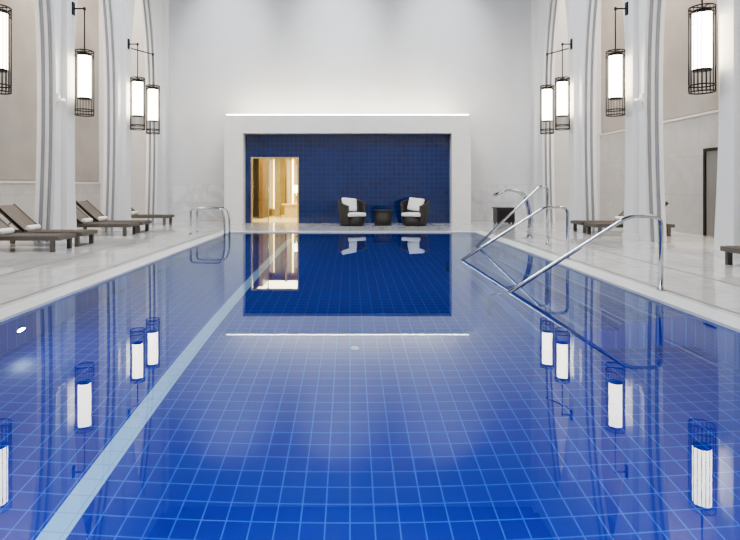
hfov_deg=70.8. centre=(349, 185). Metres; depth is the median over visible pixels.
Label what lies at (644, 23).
columns
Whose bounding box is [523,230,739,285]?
trim drain slot
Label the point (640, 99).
security camera
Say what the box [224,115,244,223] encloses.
trim
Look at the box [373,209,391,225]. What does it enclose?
round side table
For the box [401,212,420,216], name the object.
seat cushion
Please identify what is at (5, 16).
wall lantern
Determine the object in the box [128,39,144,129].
wall lantern
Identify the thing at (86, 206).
sun lounger
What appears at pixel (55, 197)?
columns
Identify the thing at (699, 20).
wall lantern
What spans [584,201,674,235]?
sun lounger
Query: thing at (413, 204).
pillow
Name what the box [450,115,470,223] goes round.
trim
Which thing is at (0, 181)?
trim
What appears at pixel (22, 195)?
trim
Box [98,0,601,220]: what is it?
wall
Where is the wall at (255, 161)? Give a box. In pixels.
[253,159,296,216]
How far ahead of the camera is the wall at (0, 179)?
14.52 m
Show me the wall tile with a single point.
(382, 171)
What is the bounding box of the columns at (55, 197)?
[33,0,168,242]
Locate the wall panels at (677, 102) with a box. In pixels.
[601,0,718,132]
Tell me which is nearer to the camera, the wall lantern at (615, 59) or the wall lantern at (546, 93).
the wall lantern at (615, 59)
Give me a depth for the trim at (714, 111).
14.27 m
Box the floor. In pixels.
[0,215,739,317]
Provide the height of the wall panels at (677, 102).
7.150 m
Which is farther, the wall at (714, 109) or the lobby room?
the lobby room
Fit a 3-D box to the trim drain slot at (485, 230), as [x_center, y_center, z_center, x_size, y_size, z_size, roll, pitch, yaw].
[3.860,1.274,7.730,0.036,0.013,14.460,0,0,0]
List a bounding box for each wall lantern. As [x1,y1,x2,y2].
[0,4,11,94]
[72,2,94,116]
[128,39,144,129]
[131,48,159,133]
[540,48,568,133]
[555,39,571,129]
[605,2,627,116]
[688,0,716,94]
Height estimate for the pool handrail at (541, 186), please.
2.704 m
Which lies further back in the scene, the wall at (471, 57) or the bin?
the wall at (471, 57)
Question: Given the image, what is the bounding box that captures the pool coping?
[0,231,739,332]
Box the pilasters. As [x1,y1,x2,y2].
[259,159,296,218]
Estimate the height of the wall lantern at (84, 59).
2.703 m
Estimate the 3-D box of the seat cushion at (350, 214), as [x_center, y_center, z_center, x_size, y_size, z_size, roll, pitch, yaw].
[0.103,0.910,16.688,0.620,0.120,0.620,0,0,-28]
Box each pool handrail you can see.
[460,206,570,259]
[476,185,549,245]
[507,214,665,291]
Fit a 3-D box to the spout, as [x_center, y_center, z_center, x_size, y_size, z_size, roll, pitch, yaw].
[4.013,0.666,12.700,0.953,1.216,0.460,0,0,0]
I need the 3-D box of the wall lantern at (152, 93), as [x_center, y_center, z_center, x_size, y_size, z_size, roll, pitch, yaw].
[-6.422,-3.029,16.351,0.434,2.703,1.154,0,0,15]
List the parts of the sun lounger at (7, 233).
backrest, frame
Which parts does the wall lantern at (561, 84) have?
lamp shade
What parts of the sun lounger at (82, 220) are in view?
backrest, frame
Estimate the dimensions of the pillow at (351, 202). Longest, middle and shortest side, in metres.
0.520 x 0.420 x 0.140 m
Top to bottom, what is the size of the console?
0.560 m
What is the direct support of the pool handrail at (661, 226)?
on the swimming pool
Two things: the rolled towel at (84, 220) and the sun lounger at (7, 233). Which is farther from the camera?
the rolled towel at (84, 220)
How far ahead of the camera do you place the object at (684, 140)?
14.55 m
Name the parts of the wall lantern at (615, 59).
lamp shade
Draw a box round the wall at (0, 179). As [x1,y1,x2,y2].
[0,179,97,181]
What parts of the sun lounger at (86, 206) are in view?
backrest, frame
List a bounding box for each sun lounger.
[0,204,96,246]
[0,218,75,251]
[76,200,151,232]
[76,206,138,235]
[131,207,174,224]
[570,210,623,232]
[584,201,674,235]
[720,246,739,264]
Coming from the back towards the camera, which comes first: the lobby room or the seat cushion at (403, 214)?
the lobby room
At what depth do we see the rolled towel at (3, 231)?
10.28 m
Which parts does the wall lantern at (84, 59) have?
lamp shade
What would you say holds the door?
in the wall at (714, 109)
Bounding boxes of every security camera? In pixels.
[56,93,65,102]
[634,93,643,102]
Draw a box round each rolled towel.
[0,228,13,234]
[26,224,40,230]
[82,218,92,222]
[98,216,107,220]
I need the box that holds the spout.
[493,188,533,237]
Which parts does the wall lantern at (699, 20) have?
lamp shade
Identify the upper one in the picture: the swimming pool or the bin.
the bin
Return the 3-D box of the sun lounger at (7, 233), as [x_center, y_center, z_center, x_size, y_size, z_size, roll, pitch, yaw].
[-6.600,0.829,10.300,2.000,0.882,0.660,0,0,0]
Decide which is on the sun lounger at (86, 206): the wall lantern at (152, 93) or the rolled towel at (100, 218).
the rolled towel at (100, 218)
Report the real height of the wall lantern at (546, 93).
2.703 m
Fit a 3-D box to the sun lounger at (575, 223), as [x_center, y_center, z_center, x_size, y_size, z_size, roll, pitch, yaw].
[7.200,0.829,14.300,2.000,0.882,0.660,0,0,0]
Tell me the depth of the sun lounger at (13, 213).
11.11 m
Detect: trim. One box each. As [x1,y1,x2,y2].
[0,181,100,183]
[0,183,99,229]
[169,185,530,220]
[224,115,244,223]
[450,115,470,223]
[599,109,718,135]
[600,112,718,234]
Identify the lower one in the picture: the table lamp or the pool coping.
the pool coping
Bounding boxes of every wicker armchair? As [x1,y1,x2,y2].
[338,197,366,225]
[400,197,428,225]
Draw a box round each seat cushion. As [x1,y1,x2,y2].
[348,212,365,216]
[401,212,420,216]
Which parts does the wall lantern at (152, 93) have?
lamp shade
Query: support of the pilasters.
on the floor
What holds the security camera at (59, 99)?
attached to the columns at (55, 197)
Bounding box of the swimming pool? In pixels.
[0,233,739,539]
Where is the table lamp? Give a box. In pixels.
[293,185,296,203]
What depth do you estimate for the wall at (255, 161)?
22.40 m
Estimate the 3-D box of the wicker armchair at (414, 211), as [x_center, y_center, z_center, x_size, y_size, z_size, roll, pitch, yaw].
[2.089,0.821,16.767,0.956,0.899,0.817,0,0,28]
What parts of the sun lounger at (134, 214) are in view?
frame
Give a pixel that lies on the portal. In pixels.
(252, 124)
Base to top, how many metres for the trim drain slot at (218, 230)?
0.013 m
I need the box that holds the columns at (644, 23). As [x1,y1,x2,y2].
[531,0,739,259]
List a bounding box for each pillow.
[341,197,356,210]
[407,197,424,210]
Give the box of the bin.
[492,207,514,223]
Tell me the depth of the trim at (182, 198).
18.96 m
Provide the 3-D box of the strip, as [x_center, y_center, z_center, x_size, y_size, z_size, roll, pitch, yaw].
[-0.080,-2.390,17.490,8.140,0.040,0.060,0,0,0]
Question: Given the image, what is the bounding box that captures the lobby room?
[292,160,292,202]
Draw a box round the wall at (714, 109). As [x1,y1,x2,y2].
[602,109,717,133]
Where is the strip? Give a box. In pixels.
[226,114,468,114]
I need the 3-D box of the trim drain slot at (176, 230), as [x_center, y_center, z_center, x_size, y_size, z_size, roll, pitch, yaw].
[-4.950,1.274,7.730,0.036,0.013,14.460,0,0,0]
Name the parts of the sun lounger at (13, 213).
backrest, frame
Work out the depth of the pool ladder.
13.54 m
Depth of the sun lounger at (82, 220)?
13.31 m
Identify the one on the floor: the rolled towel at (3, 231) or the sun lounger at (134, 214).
the sun lounger at (134, 214)
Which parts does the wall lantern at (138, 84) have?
lamp shade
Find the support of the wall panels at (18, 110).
attached to the wall at (0, 179)
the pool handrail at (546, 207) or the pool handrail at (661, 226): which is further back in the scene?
the pool handrail at (546, 207)
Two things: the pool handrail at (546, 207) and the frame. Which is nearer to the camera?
the pool handrail at (546, 207)
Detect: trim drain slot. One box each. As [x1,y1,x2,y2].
[0,230,176,275]
[0,230,219,304]
[485,230,739,314]
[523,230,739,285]
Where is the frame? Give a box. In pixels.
[251,157,298,222]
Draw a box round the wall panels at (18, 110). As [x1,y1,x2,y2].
[0,0,98,180]
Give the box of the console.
[281,203,296,217]
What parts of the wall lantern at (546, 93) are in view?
lamp shade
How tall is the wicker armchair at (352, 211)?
0.899 m
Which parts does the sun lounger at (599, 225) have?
frame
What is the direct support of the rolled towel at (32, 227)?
on the sun lounger at (13, 213)
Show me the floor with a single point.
(687, 252)
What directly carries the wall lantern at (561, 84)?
attached to the columns at (644, 23)
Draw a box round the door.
[703,147,717,236]
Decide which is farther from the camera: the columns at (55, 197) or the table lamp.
the table lamp
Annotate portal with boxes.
[243,115,451,133]
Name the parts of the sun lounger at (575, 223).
frame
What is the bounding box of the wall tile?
[245,134,449,222]
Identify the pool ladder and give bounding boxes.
[189,207,229,235]
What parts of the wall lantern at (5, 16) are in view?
lamp shade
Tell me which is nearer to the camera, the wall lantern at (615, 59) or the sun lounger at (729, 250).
the sun lounger at (729, 250)

